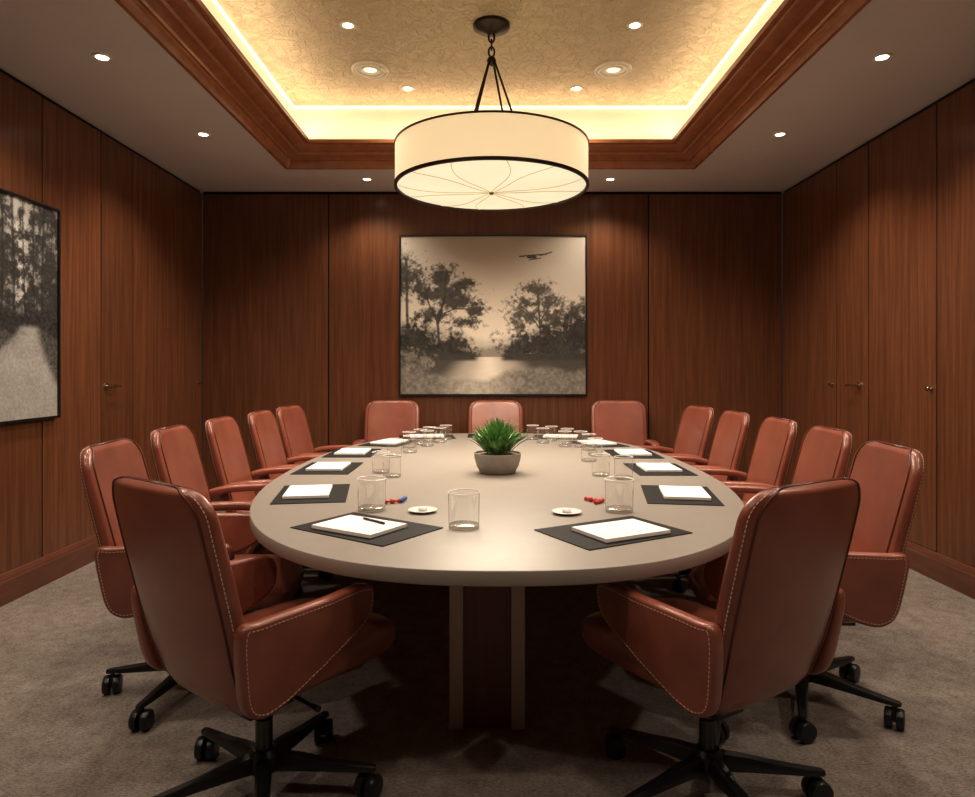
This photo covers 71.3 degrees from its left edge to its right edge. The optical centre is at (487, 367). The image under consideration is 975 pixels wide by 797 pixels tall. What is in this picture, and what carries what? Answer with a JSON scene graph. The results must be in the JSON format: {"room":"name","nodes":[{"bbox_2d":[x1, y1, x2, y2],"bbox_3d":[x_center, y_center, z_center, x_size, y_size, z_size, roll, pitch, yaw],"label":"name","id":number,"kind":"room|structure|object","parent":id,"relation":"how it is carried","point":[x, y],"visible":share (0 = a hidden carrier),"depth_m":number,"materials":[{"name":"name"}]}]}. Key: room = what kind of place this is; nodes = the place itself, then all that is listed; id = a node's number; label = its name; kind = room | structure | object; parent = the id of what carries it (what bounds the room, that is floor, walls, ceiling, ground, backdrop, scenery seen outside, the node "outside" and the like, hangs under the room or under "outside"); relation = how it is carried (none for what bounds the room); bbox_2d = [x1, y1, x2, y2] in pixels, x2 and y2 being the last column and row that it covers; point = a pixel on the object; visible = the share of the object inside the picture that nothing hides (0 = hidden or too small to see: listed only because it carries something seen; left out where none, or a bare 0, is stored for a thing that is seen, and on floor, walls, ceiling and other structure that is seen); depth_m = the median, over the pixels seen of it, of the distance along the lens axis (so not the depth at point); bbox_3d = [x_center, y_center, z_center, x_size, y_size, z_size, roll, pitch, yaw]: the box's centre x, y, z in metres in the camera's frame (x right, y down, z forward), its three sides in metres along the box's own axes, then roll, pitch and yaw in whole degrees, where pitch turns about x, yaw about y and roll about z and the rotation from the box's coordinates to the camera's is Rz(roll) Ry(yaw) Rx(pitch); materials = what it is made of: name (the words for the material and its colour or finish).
{"room":"conference room","nodes":[
{"label":"conference room","id":0,"kind":"room"},
{"bbox_2d":[0,69,199,574],"bbox_3d":[-2.760,-0.180,2.430,0.100,3.000,8.060,0,0,0],"label":"wall","id":1,"kind":"structure","parent":0,"point":[50,155],"depth_m":4.48,"materials":[{"name":"brown wood"}]},
{"bbox_2d":[0,188,60,423],"bbox_3d":[-2.692,-0.340,3.385,0.035,1.300,1.750,0,0,0],"label":"framed picture","id":2,"kind":"object","parent":1,"relation":"attached to","point":[30,230],"visible":1,"depth_m":3.98},
{"bbox_2d":[0,534,98,606],"bbox_3d":[-2.699,1.235,2.430,0.022,0.170,8.060,0,0,0],"label":"baseboard","id":3,"kind":"structure","parent":1,"relation":"attached to","point":[20,581],"depth_m":4.14,"materials":[{"name":"brown wood"}]},
{"bbox_2d":[101,133,132,442],"bbox_3d":[-2.691,-0.251,4.985,0.083,2.798,0.418,0,0,0],"label":"door","id":4,"kind":"structure","parent":1,"relation":"in","point":[116,160],"depth_m":4.95,"materials":[{"name":"brown wood"}]},
{"bbox_2d":[184,184,201,458],"bbox_3d":[-2.704,-0.251,6.270,0.056,2.798,0.368,0,0,0],"label":"door","id":5,"kind":"structure","parent":1,"relation":"in","point":[192,198],"depth_m":6.25,"materials":[{"name":"brown wood"}]},
{"bbox_2d":[0,511,974,796],"bbox_3d":[0.045,1.345,2.430,5.710,0.050,8.260,0,0,0],"label":"floor","id":6,"kind":"structure","parent":0,"point":[60,736],"depth_m":2.58,"materials":[{"name":"carpet"}]},
{"bbox_2d":[79,438,303,730],"bbox_3d":[-1.183,0.810,2.801,0.814,1.020,0.712,0,0,-6],"label":"office chair","id":7,"kind":"object","parent":6,"relation":"on","point":[100,464],"visible":0.42,"depth_m":2.61,"materials":[{"name":"leather"}]},
{"bbox_2d":[150,425,300,614],"bbox_3d":[-1.264,0.810,3.523,0.807,1.020,0.628,0,0,-4],"label":"office chair","id":8,"kind":"object","parent":6,"relation":"on","point":[177,460],"visible":0.37,"depth_m":3.44,"materials":[{"name":"leather"}]},
{"bbox_2d":[112,475,395,796],"bbox_3d":[-0.707,0.810,2.134,0.677,1.020,0.809,0,0,37],"label":"office chair","id":9,"kind":"object","parent":6,"relation":"on","point":[189,600],"visible":1,"depth_m":1.87,"materials":[{"name":"leather"}]},
{"bbox_2d":[205,416,332,597],"bbox_3d":[-1.264,0.810,4.163,0.807,1.020,0.629,0,0,-3],"label":"office chair","id":10,"kind":"object","parent":6,"relation":"on","point":[226,446],"visible":0.41,"depth_m":4.08,"materials":[{"name":"leather"}]},
{"bbox_2d":[247,410,322,478],"bbox_3d":[-1.233,0.810,4.782,0.807,1.020,0.629,0,0,0],"label":"office chair","id":11,"kind":"object","parent":6,"relation":"on","point":[268,447],"visible":0.37,"depth_m":4.71,"materials":[{"name":"leather"}]},
{"bbox_2d":[276,405,351,463],"bbox_3d":[-1.220,0.810,5.390,0.807,1.020,0.629,0,0,7],"label":"office chair","id":12,"kind":"object","parent":6,"relation":"on","point":[292,421],"visible":0.32,"depth_m":5.38,"materials":[{"name":"leather"}]},
{"bbox_2d":[352,400,419,444],"bbox_3d":[-0.858,0.810,6.013,0.628,1.020,0.807,0,0,-1],"label":"office chair","id":13,"kind":"object","parent":6,"relation":"on","point":[384,419],"visible":0.26,"depth_m":6.31,"materials":[{"name":"leather"}]},
{"bbox_2d":[468,400,522,432],"bbox_3d":[0.097,0.810,6.013,0.629,1.020,0.807,0,0,0],"label":"office chair","id":14,"kind":"object","parent":6,"relation":"on","point":[480,411],"visible":0.26,"depth_m":6.32,"materials":[{"name":"leather"}]},
{"bbox_2d":[249,433,743,729],"bbox_3d":[0.042,0.945,3.940,2.300,0.750,4.060,0,0,0],"label":"conference table","id":15,"kind":"object","parent":6,"relation":"on","point":[487,568],"visible":0.74,"depth_m":2.49,"materials":[{"name":"beige laminate"}]},
{"bbox_2d":[270,484,349,504],"bbox_3d":[-0.790,0.568,3.080,0.310,0.003,0.450,0,0,-9],"label":"placemat","id":16,"kind":"object","parent":15,"relation":"on","point":[339,492],"visible":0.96,"depth_m":2.95,"materials":[{"name":"black leather"}]},
{"bbox_2d":[281,484,332,499],"bbox_3d":[-0.810,0.559,3.077,0.200,0.014,0.280,0,0,-9],"label":"notepad","id":17,"kind":"object","parent":16,"relation":"on","point":[294,491],"visible":1,"depth_m":3.02,"materials":[{"name":"white paper"}]},
{"bbox_2d":[290,462,362,474],"bbox_3d":[-0.900,0.568,3.860,0.310,0.003,0.450,0,0,0],"label":"placemat","id":18,"kind":"object","parent":15,"relation":"on","point":[354,465],"visible":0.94,"depth_m":3.72,"materials":[{"name":"black leather"}]},
{"bbox_2d":[305,462,350,470],"bbox_3d":[-0.900,0.559,3.860,0.200,0.014,0.280,0,0,0],"label":"notepad","id":19,"kind":"object","parent":18,"relation":"on","point":[319,466],"visible":1,"depth_m":3.81,"materials":[{"name":"white paper"}]},
{"bbox_2d":[322,449,380,457],"bbox_3d":[-0.900,0.568,4.550,0.310,0.003,0.450,0,0,0],"label":"placemat","id":20,"kind":"object","parent":15,"relation":"on","point":[369,454],"visible":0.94,"depth_m":4.40,"materials":[{"name":"black leather"}]},
{"bbox_2d":[334,448,370,454],"bbox_3d":[-0.900,0.559,4.550,0.200,0.014,0.280,0,0,0],"label":"notepad","id":21,"kind":"object","parent":20,"relation":"on","point":[344,451],"visible":1,"depth_m":4.50,"materials":[{"name":"white paper"}]},
{"bbox_2d":[290,512,442,546],"bbox_3d":[-0.430,0.568,2.420,0.450,0.003,0.310,0,0,35],"label":"placemat","id":22,"kind":"object","parent":15,"relation":"on","point":[414,529],"visible":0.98,"depth_m":2.36,"materials":[{"name":"black leather"}]},
{"bbox_2d":[310,515,407,538],"bbox_3d":[-0.453,0.559,2.405,0.280,0.014,0.200,0,0,32],"label":"notepad","id":23,"kind":"object","parent":22,"relation":"on","point":[351,525],"visible":0.94,"depth_m":2.37,"materials":[{"name":"white paper"}]},
{"bbox_2d":[363,517,384,523],"bbox_3d":[-0.411,0.548,2.444,0.130,0.008,0.008,0,0,43],"label":"pen","id":24,"kind":"object","parent":23,"relation":"on","point":[365,518],"visible":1,"depth_m":2.44,"materials":[{"name":"black plastic"}]},
{"bbox_2d":[357,476,385,509],"bbox_3d":[-0.463,0.505,2.720,0.115,0.130,0.115,0,0,0],"label":"drinking glass","id":25,"kind":"object","parent":15,"relation":"on","point":[363,476],"visible":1,"depth_m":2.74,"materials":[{"name":"clear glass"}]},
{"bbox_2d":[372,451,389,472],"bbox_3d":[-0.580,0.512,3.700,0.098,0.114,0.098,0,0,0],"label":"drinking glass","id":26,"kind":"object","parent":15,"relation":"on","point":[373,451],"visible":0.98,"depth_m":3.72,"materials":[{"name":"clear glass"}]},
{"bbox_2d":[357,440,419,446],"bbox_3d":[-0.740,0.568,5.150,0.310,0.003,0.450,0,0,17],"label":"placemat","id":27,"kind":"object","parent":15,"relation":"on","point":[409,441],"visible":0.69,"depth_m":5.01,"materials":[{"name":"black leather"}]},
{"bbox_2d":[370,439,408,444],"bbox_3d":[-0.740,0.559,5.150,0.200,0.014,0.280,0,0,17],"label":"notepad","id":28,"kind":"object","parent":27,"relation":"on","point":[384,441],"visible":0.99,"depth_m":5.09,"materials":[{"name":"white paper"}]},
{"bbox_2d":[383,454,400,476],"bbox_3d":[-0.500,0.512,3.560,0.098,0.114,0.098,0,0,0],"label":"drinking glass","id":29,"kind":"object","parent":15,"relation":"on","point":[384,454],"visible":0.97,"depth_m":3.58,"materials":[{"name":"clear glass"}]},
{"bbox_2d":[385,499,399,503],"bbox_3d":[-0.400,0.560,2.860,0.062,0.020,0.019,0,0,-23],"label":"candy","id":30,"kind":"object","parent":15,"relation":"on","point":[392,501],"visible":0.96,"depth_m":2.85,"materials":[{"name":"red plastic"}]},
{"bbox_2d":[387,438,401,456],"bbox_3d":[-0.600,0.512,4.380,0.098,0.114,0.098,0,0,0],"label":"drinking glass","id":31,"kind":"object","parent":15,"relation":"on","point":[388,438],"visible":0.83,"depth_m":4.38,"materials":[{"name":"clear glass"}]},
{"bbox_2d":[400,496,406,502],"bbox_3d":[-0.360,0.560,2.900,0.019,0.020,0.062,0,0,10],"label":"candy","id":32,"kind":"object","parent":15,"relation":"on","point":[403,498],"visible":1,"depth_m":2.89,"materials":[{"name":"blue food"}]},
{"bbox_2d":[402,431,415,447],"bbox_3d":[-0.560,0.512,4.860,0.098,0.114,0.098,0,0,0],"label":"drinking glass","id":33,"kind":"object","parent":15,"relation":"on","point":[403,431],"visible":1,"depth_m":4.87,"materials":[{"name":"clear glass"}]},
{"bbox_2d":[403,435,416,452],"bbox_3d":[-0.520,0.512,4.580,0.098,0.114,0.098,0,0,0],"label":"drinking glass","id":34,"kind":"object","parent":15,"relation":"on","point":[403,435],"visible":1,"depth_m":4.58,"materials":[{"name":"clear glass"}]},
{"bbox_2d":[414,429,426,444],"bbox_3d":[-0.500,0.512,5.060,0.098,0.114,0.098,0,0,0],"label":"drinking glass","id":35,"kind":"object","parent":15,"relation":"on","point":[414,429],"visible":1,"depth_m":5.07,"materials":[{"name":"clear glass"}]},
{"bbox_2d":[408,506,436,513],"bbox_3d":[-0.257,0.564,2.690,0.116,0.012,0.116,0,0,0],"label":"saucer","id":36,"kind":"object","parent":15,"relation":"on","point":[412,509],"visible":0.91,"depth_m":2.69,"materials":[{"name":"white ceramic"}]},
{"bbox_2d":[418,506,426,510],"bbox_3d":[-0.257,0.556,2.690,0.038,0.016,0.038,0,0,0],"label":"candy","id":37,"kind":"object","parent":36,"relation":"on","point":[421,508],"visible":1,"depth_m":2.68,"materials":[{"name":"white food"}]},
{"bbox_2d":[399,435,455,438],"bbox_3d":[-0.500,0.568,5.600,0.450,0.003,0.310,0,0,-9],"label":"placemat","id":38,"kind":"object","parent":15,"relation":"on","point":[400,436],"visible":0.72,"depth_m":5.47,"materials":[{"name":"black leather"}]},
{"bbox_2d":[410,434,443,437],"bbox_3d":[-0.500,0.559,5.600,0.280,0.014,0.200,0,0,-9],"label":"notepad","id":39,"kind":"object","parent":38,"relation":"on","point":[418,435],"visible":0.77,"depth_m":5.56,"materials":[{"name":"white paper"}]},
{"bbox_2d":[423,426,434,441],"bbox_3d":[-0.450,0.512,5.260,0.098,0.114,0.098,0,0,0],"label":"drinking glass","id":40,"kind":"object","parent":15,"relation":"on","point":[425,426],"visible":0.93,"depth_m":5.27,"materials":[{"name":"clear glass"}]},
{"bbox_2d":[434,427,446,442],"bbox_3d":[-0.360,0.512,5.200,0.098,0.114,0.098,0,0,0],"label":"drinking glass","id":41,"kind":"object","parent":15,"relation":"on","point":[434,427],"visible":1,"depth_m":5.20,"materials":[{"name":"clear glass"}]},
{"bbox_2d":[448,489,479,526],"bbox_3d":[-0.084,0.505,2.420,0.115,0.130,0.115,0,0,0],"label":"drinking glass","id":42,"kind":"object","parent":15,"relation":"on","point":[459,521],"visible":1,"depth_m":2.44,"materials":[{"name":"clear glass"}]},
{"bbox_2d":[467,434,521,437],"bbox_3d":[0.060,0.568,5.720,0.450,0.003,0.310,0,0,0],"label":"placemat","id":43,"kind":"object","parent":15,"relation":"on","point":[469,435],"visible":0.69,"depth_m":5.71,"materials":[{"name":"black leather"}]},
{"bbox_2d":[470,418,528,474],"bbox_3d":[0.050,0.415,3.706,0.325,0.308,0.314,0,0,-29],"label":"potted plant","id":44,"kind":"object","parent":15,"relation":"on","point":[496,457],"visible":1,"depth_m":3.63,"materials":[{"name":"green plant"}]},
{"bbox_2d":[531,435,588,439],"bbox_3d":[0.600,0.568,5.580,0.450,0.003,0.310,0,0,11],"label":"placemat","id":45,"kind":"object","parent":15,"relation":"on","point":[538,436],"visible":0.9,"depth_m":5.46,"materials":[{"name":"black leather"}]},
{"bbox_2d":[542,434,577,438],"bbox_3d":[0.600,0.559,5.580,0.280,0.014,0.200,0,0,11],"label":"notepad","id":46,"kind":"object","parent":45,"relation":"on","point":[574,436],"visible":0.91,"depth_m":5.51,"materials":[{"name":"white paper"}]},
{"bbox_2d":[558,430,571,446],"bbox_3d":[0.560,0.512,4.920,0.098,0.114,0.098,0,0,0],"label":"drinking glass","id":47,"kind":"object","parent":15,"relation":"on","point":[560,430],"visible":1,"depth_m":4.93,"materials":[{"name":"clear glass"}]},
{"bbox_2d":[552,508,581,515],"bbox_3d":[0.310,0.564,2.660,0.116,0.012,0.116,0,0,0],"label":"saucer","id":48,"kind":"object","parent":15,"relation":"on","point":[574,511],"visible":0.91,"depth_m":2.66,"materials":[{"name":"white ceramic"}]},
{"bbox_2d":[562,508,571,512],"bbox_3d":[0.310,0.556,2.660,0.038,0.016,0.038,0,0,0],"label":"candy","id":49,"kind":"object","parent":48,"relation":"on","point":[565,510],"visible":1,"depth_m":2.65,"materials":[{"name":"white food"}]},
{"bbox_2d":[561,428,573,443],"bbox_3d":[0.600,0.512,5.120,0.098,0.114,0.098,0,0,0],"label":"drinking glass","id":50,"kind":"object","parent":15,"relation":"on","point":[561,428],"visible":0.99,"depth_m":5.13,"materials":[{"name":"clear glass"}]},
{"bbox_2d":[581,442,596,461],"bbox_3d":[0.620,0.512,4.150,0.098,0.114,0.098,0,0,0],"label":"drinking glass","id":51,"kind":"object","parent":15,"relation":"on","point":[581,442],"visible":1,"depth_m":4.15,"materials":[{"name":"clear glass"}]},
{"bbox_2d":[582,433,595,450],"bbox_3d":[0.700,0.512,4.700,0.098,0.114,0.098,0,0,0],"label":"drinking glass","id":52,"kind":"object","parent":15,"relation":"on","point":[583,433],"visible":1,"depth_m":4.70,"materials":[{"name":"clear glass"}]},
{"bbox_2d":[584,496,596,501],"bbox_3d":[0.440,0.560,2.900,0.019,0.020,0.062,0,0,-36],"label":"candy","id":53,"kind":"object","parent":15,"relation":"on","point":[590,499],"visible":0.88,"depth_m":2.90,"materials":[{"name":"red food"}]},
{"bbox_2d":[588,437,602,456],"bbox_3d":[0.700,0.512,4.420,0.098,0.114,0.098,0,0,0],"label":"drinking glass","id":54,"kind":"object","parent":15,"relation":"on","point":[590,437],"visible":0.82,"depth_m":4.43,"materials":[{"name":"clear glass"}]},
{"bbox_2d":[594,498,604,504],"bbox_3d":[0.470,0.560,2.860,0.019,0.020,0.062,0,0,38],"label":"candy","id":55,"kind":"object","parent":15,"relation":"on","point":[601,500],"visible":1,"depth_m":2.85,"materials":[{"name":"red plastic"}]},
{"bbox_2d":[570,441,629,447],"bbox_3d":[0.820,0.568,5.100,0.310,0.003,0.450,0,0,-17],"label":"placemat","id":56,"kind":"object","parent":15,"relation":"on","point":[574,442],"visible":0.54,"depth_m":4.97,"materials":[{"name":"black leather"}]},
{"bbox_2d":[577,439,616,445],"bbox_3d":[0.820,0.559,5.100,0.200,0.014,0.280,0,0,-17],"label":"notepad","id":57,"kind":"object","parent":56,"relation":"on","point":[599,441],"visible":0.95,"depth_m":5.04,"materials":[{"name":"white paper"}]},
{"bbox_2d":[592,453,609,475],"bbox_3d":[0.600,0.512,3.600,0.098,0.114,0.098,0,0,0],"label":"drinking glass","id":58,"kind":"object","parent":15,"relation":"on","point":[592,453],"visible":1,"depth_m":3.61,"materials":[{"name":"clear glass"}]},
{"bbox_2d":[534,516,692,550],"bbox_3d":[0.435,0.568,2.365,0.450,0.003,0.310,0,0,-30],"label":"placemat","id":59,"kind":"object","parent":15,"relation":"on","point":[563,532],"visible":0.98,"depth_m":2.31,"materials":[{"name":"black leather"}]},
{"bbox_2d":[570,519,671,543],"bbox_3d":[0.459,0.559,2.344,0.280,0.014,0.200,0,0,-28],"label":"notepad","id":60,"kind":"object","parent":59,"relation":"on","point":[628,529],"visible":1,"depth_m":2.31,"materials":[{"name":"white paper"}]},
{"bbox_2d":[605,477,633,511],"bbox_3d":[0.523,0.505,2.700,0.115,0.130,0.115,0,0,0],"label":"drinking glass","id":61,"kind":"object","parent":15,"relation":"on","point":[625,506],"visible":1,"depth_m":2.72,"materials":[{"name":"clear glass"}]},
{"bbox_2d":[614,455,632,477],"bbox_3d":[0.700,0.512,3.500,0.098,0.114,0.098,0,0,0],"label":"drinking glass","id":62,"kind":"object","parent":15,"relation":"on","point":[617,455],"visible":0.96,"depth_m":3.51,"materials":[{"name":"clear glass"}]},
{"bbox_2d":[604,450,664,458],"bbox_3d":[0.960,0.568,4.500,0.310,0.003,0.450,0,0,0],"label":"placemat","id":63,"kind":"object","parent":15,"relation":"on","point":[611,452],"visible":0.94,"depth_m":4.35,"materials":[{"name":"black leather"}]},
{"bbox_2d":[614,449,651,455],"bbox_3d":[0.960,0.559,4.500,0.200,0.014,0.280,0,0,0],"label":"notepad","id":64,"kind":"object","parent":63,"relation":"on","point":[629,452],"visible":0.96,"depth_m":4.44,"materials":[{"name":"white paper"}]},
{"bbox_2d":[623,463,697,475],"bbox_3d":[0.960,0.568,3.820,0.310,0.003,0.450,0,0,0],"label":"placemat","id":65,"kind":"object","parent":15,"relation":"on","point":[632,466],"visible":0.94,"depth_m":3.65,"materials":[{"name":"black leather"}]},
{"bbox_2d":[636,463,682,472],"bbox_3d":[0.960,0.559,3.820,0.200,0.014,0.280,0,0,0],"label":"notepad","id":66,"kind":"object","parent":65,"relation":"on","point":[647,467],"visible":1,"depth_m":3.76,"materials":[{"name":"white paper"}]},
{"bbox_2d":[641,485,724,505],"bbox_3d":[0.860,0.568,3.050,0.310,0.003,0.450,0,0,9],"label":"placemat","id":67,"kind":"object","parent":15,"relation":"on","point":[652,494],"visible":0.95,"depth_m":2.91,"materials":[{"name":"black leather"}]},
{"bbox_2d":[658,485,711,500],"bbox_3d":[0.880,0.559,3.047,0.200,0.014,0.280,0,0,9],"label":"notepad","id":68,"kind":"object","parent":67,"relation":"on","point":[695,493],"visible":1,"depth_m":2.99,"materials":[{"name":"white paper"}]},
{"bbox_2d":[591,400,659,452],"bbox_3d":[1.221,0.810,6.001,0.629,1.020,0.807,0,0,3],"label":"office chair","id":69,"kind":"object","parent":6,"relation":"on","point":[622,421],"visible":0.3,"depth_m":6.29,"materials":[{"name":"leather"}]},
{"bbox_2d":[635,405,713,464],"bbox_3d":[1.326,0.810,5.306,0.807,1.020,0.629,0,0,-8],"label":"office chair","id":70,"kind":"object","parent":6,"relation":"on","point":[695,426],"visible":0.43,"depth_m":5.34,"materials":[{"name":"leather"}]},
{"bbox_2d":[667,410,749,568],"bbox_3d":[1.363,0.810,4.688,0.807,1.020,0.629,0,0,0],"label":"office chair","id":71,"kind":"object","parent":6,"relation":"on","point":[729,440],"visible":0.38,"depth_m":4.67,"materials":[{"name":"leather"}]},
{"bbox_2d":[581,477,860,796],"bbox_3d":[0.642,0.810,2.097,0.677,1.020,0.809,0,0,-31],"label":"office chair","id":72,"kind":"object","parent":6,"relation":"on","point":[776,621],"visible":0.97,"depth_m":1.85,"materials":[{"name":"leather"}]},
{"bbox_2d":[672,417,797,592],"bbox_3d":[1.392,0.810,4.059,0.807,1.020,0.629,0,0,2],"label":"office chair","id":73,"kind":"object","parent":6,"relation":"on","point":[773,449],"visible":0.43,"depth_m":4.02,"materials":[{"name":"leather"}]},
{"bbox_2d":[722,426,852,556],"bbox_3d":[1.361,0.810,3.419,0.807,1.020,0.629,0,0,4],"label":"office chair","id":74,"kind":"object","parent":6,"relation":"on","point":[825,452],"visible":0.27,"depth_m":3.42,"materials":[{"name":"leather"}]},
{"bbox_2d":[688,441,923,743],"bbox_3d":[1.233,0.810,2.710,0.814,1.020,0.705,0,0,6],"label":"office chair","id":75,"kind":"object","parent":6,"relation":"on","point":[889,476],"visible":0.46,"depth_m":2.49,"materials":[{"name":"leather"}]},
{"bbox_2d":[0,0,974,193],"bbox_3d":[0.045,-1.710,2.430,5.710,0.060,8.260,0,0,0],"label":"ceiling","id":76,"kind":"structure","parent":0,"point":[841,99],"depth_m":4.21,"materials":[{"name":"paint"}]},
{"bbox_2d":[91,52,112,61],"bbox_3d":[-2.080,-1.677,3.670,0.100,0.006,0.100,0,0,0],"label":"recessed light","id":77,"kind":"object","parent":76,"relation":"in","point":[103,57],"visible":1,"depth_m":3.67,"materials":[{"name":"glass"}]},
{"bbox_2d":[196,131,210,136],"bbox_3d":[-2.040,-1.677,4.880,0.100,0.006,0.100,0,0,0],"label":"recessed light","id":78,"kind":"object","parent":76,"relation":"in","point":[202,134],"visible":1,"depth_m":4.88,"materials":[{"name":"glass"}]},
{"bbox_2d":[361,177,372,180],"bbox_3d":[-1.070,-1.677,6.040,0.100,0.006,0.100,0,0,0],"label":"recessed light","id":79,"kind":"object","parent":76,"relation":"in","point":[363,178],"visible":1,"depth_m":6.04,"materials":[{"name":"glass"}]},
{"bbox_2d":[114,0,871,168],"bbox_3d":[0.025,-1.729,2.865,3.410,0.162,5.570,0,0,0],"label":"trim","id":80,"kind":"structure","parent":76,"relation":"attached to","point":[186,30],"depth_m":4.19,"materials":[{"name":"brown wood"}]},
{"bbox_2d":[605,177,615,180],"bbox_3d":[1.090,-1.677,6.040,0.100,0.006,0.100,0,0,0],"label":"recessed light","id":81,"kind":"object","parent":76,"relation":"in","point":[608,178],"visible":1,"depth_m":6.04,"materials":[{"name":"glass"}]},
{"bbox_2d":[773,131,787,136],"bbox_3d":[2.100,-1.677,4.880,0.100,0.006,0.100,0,0,0],"label":"recessed light","id":82,"kind":"object","parent":76,"relation":"in","point":[777,134],"visible":1,"depth_m":4.88,"materials":[{"name":"glass"}]},
{"bbox_2d":[872,52,892,61],"bbox_3d":[2.130,-1.677,3.670,0.100,0.006,0.100,0,0,0],"label":"recessed light","id":83,"kind":"object","parent":76,"relation":"in","point":[880,57],"visible":1,"depth_m":3.67,"materials":[{"name":"glass"}]},
{"bbox_2d":[217,0,766,105],"bbox_3d":[0.025,-2.165,2.865,3.330,0.050,5.490,0,0,0],"label":"ceiling","id":84,"kind":"structure","parent":0,"point":[432,47],"depth_m":4.55,"materials":[{"name":"beige paint"}]},
{"bbox_2d":[340,21,355,29],"bbox_3d":[-0.870,-2.137,4.240,0.100,0.006,0.100,0,0,0],"label":"recessed light","id":85,"kind":"object","parent":84,"relation":"in","point":[349,25],"visible":1,"depth_m":4.24,"materials":[{"name":"glass"}]},
{"bbox_2d":[351,61,388,77],"bbox_3d":[-0.840,-2.132,4.870,0.270,0.016,0.270,0,0,0],"label":"recessed light","id":86,"kind":"object","parent":84,"relation":"in","point":[366,69],"visible":1,"depth_m":4.86,"materials":[{"name":"paint"}]},
{"bbox_2d":[401,85,413,90],"bbox_3d":[-0.610,-2.137,5.200,0.100,0.006,0.100,0,0,0],"label":"recessed light","id":87,"kind":"object","parent":84,"relation":"in","point":[404,88],"visible":1,"depth_m":5.19,"materials":[{"name":"glass"}]},
{"bbox_2d":[394,15,588,210],"bbox_3d":[0.025,-1.609,4.240,1.204,1.063,1.204,0,0,0],"label":"pendant lamp","id":88,"kind":"object","parent":84,"relation":"hanging from","point":[476,160],"visible":1,"depth_m":3.85,"materials":[{"name":"beige fabric"}]},
{"bbox_2d":[397,160,585,209],"bbox_3d":[0.025,-1.109,4.240,1.168,0.040,1.168,0,0,0],"label":"diffuser","id":89,"kind":"object","parent":88,"relation":"attached to","point":[450,184],"depth_m":4.07,"materials":[{"name":"beige glass"}]},
{"bbox_2d":[212,0,770,107],"bbox_3d":[0.025,-2.130,2.865,3.226,0.016,5.390,0,0,0],"label":"led strip","id":90,"kind":"object","parent":84,"relation":"attached to","point":[767,2],"visible":1,"depth_m":5.55,"materials":[{"name":"beige plastic"}]},
{"bbox_2d":[201,0,783,138],"bbox_3d":[0.025,-1.975,2.865,3.330,0.330,5.490,0,0,0],"label":"cove lighting","id":91,"kind":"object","parent":84,"relation":"attached to","point":[316,123],"depth_m":5.56,"materials":[{"name":"paint"}]},
{"bbox_2d":[570,85,582,90],"bbox_3d":[0.680,-2.137,5.200,0.100,0.006,0.100,0,0,0],"label":"recessed light","id":92,"kind":"object","parent":84,"relation":"in","point":[577,87],"visible":1,"depth_m":5.19,"materials":[{"name":"glass"}]},
{"bbox_2d":[594,61,631,77],"bbox_3d":[0.900,-2.132,4.870,0.270,0.016,0.270,0,0,0],"label":"recessed light","id":93,"kind":"object","parent":84,"relation":"in","point":[610,69],"visible":1,"depth_m":4.86,"materials":[{"name":"paint"}]},
{"bbox_2d":[627,21,642,29],"bbox_3d":[0.920,-2.137,4.240,0.100,0.006,0.100,0,0,0],"label":"recessed light","id":94,"kind":"object","parent":84,"relation":"in","point":[632,25],"visible":1,"depth_m":4.24,"materials":[{"name":"glass"}]},
{"bbox_2d":[203,192,781,488],"bbox_3d":[0.045,-0.180,6.510,5.510,3.000,0.100,0,0,0],"label":"wall","id":95,"kind":"structure","parent":0,"point":[301,289],"depth_m":6.46,"materials":[{"name":"brown wood"}]},
{"bbox_2d":[209,489,742,501],"bbox_3d":[0.045,1.235,6.449,5.466,0.170,0.022,0,0,0],"label":"baseboard","id":96,"kind":"structure","parent":95,"relation":"attached to","point":[214,498],"depth_m":6.44,"materials":[{"name":"brown wood"}]},
{"bbox_2d":[399,235,586,395],"bbox_3d":[0.053,-0.500,6.441,1.778,1.520,0.035,0,0,0],"label":"framed picture","id":97,"kind":"object","parent":95,"relation":"attached to","point":[480,315],"visible":1,"depth_m":6.44},
{"bbox_2d":[785,78,974,567],"bbox_3d":[2.850,-0.180,2.430,0.100,3.000,8.060,0,0,0],"label":"wall","id":98,"kind":"structure","parent":0,"point":[956,109],"depth_m":4.06,"materials":[{"name":"brown wood"}]},
{"bbox_2d":[783,163,836,484],"bbox_3d":[2.794,-0.251,5.960,0.056,2.798,0.988,0,0,0],"label":"door","id":99,"kind":"structure","parent":98,"relation":"in","point":[810,207],"depth_m":5.91,"materials":[{"name":"brown wood"}]},
{"bbox_2d":[837,144,868,477],"bbox_3d":[2.781,-0.251,5.230,0.083,2.798,0.448,0,0,0],"label":"door","id":100,"kind":"structure","parent":98,"relation":"in","point":[852,170],"depth_m":5.20,"materials":[{"name":"brown wood"}]},
{"bbox_2d":[869,104,936,551],"bbox_3d":[2.794,-0.251,4.620,0.056,2.798,0.748,0,0,0],"label":"door","id":101,"kind":"structure","parent":98,"relation":"in","point":[902,161],"depth_m":4.55,"materials":[{"name":"brown wood"}]},
{"bbox_2d":[904,541,974,598],"bbox_3d":[2.789,1.235,2.430,0.022,0.170,8.060,0,0,0],"label":"baseboard","id":102,"kind":"structure","parent":98,"relation":"attached to","point":[958,576],"depth_m":4.16,"materials":[{"name":"brown wood"}]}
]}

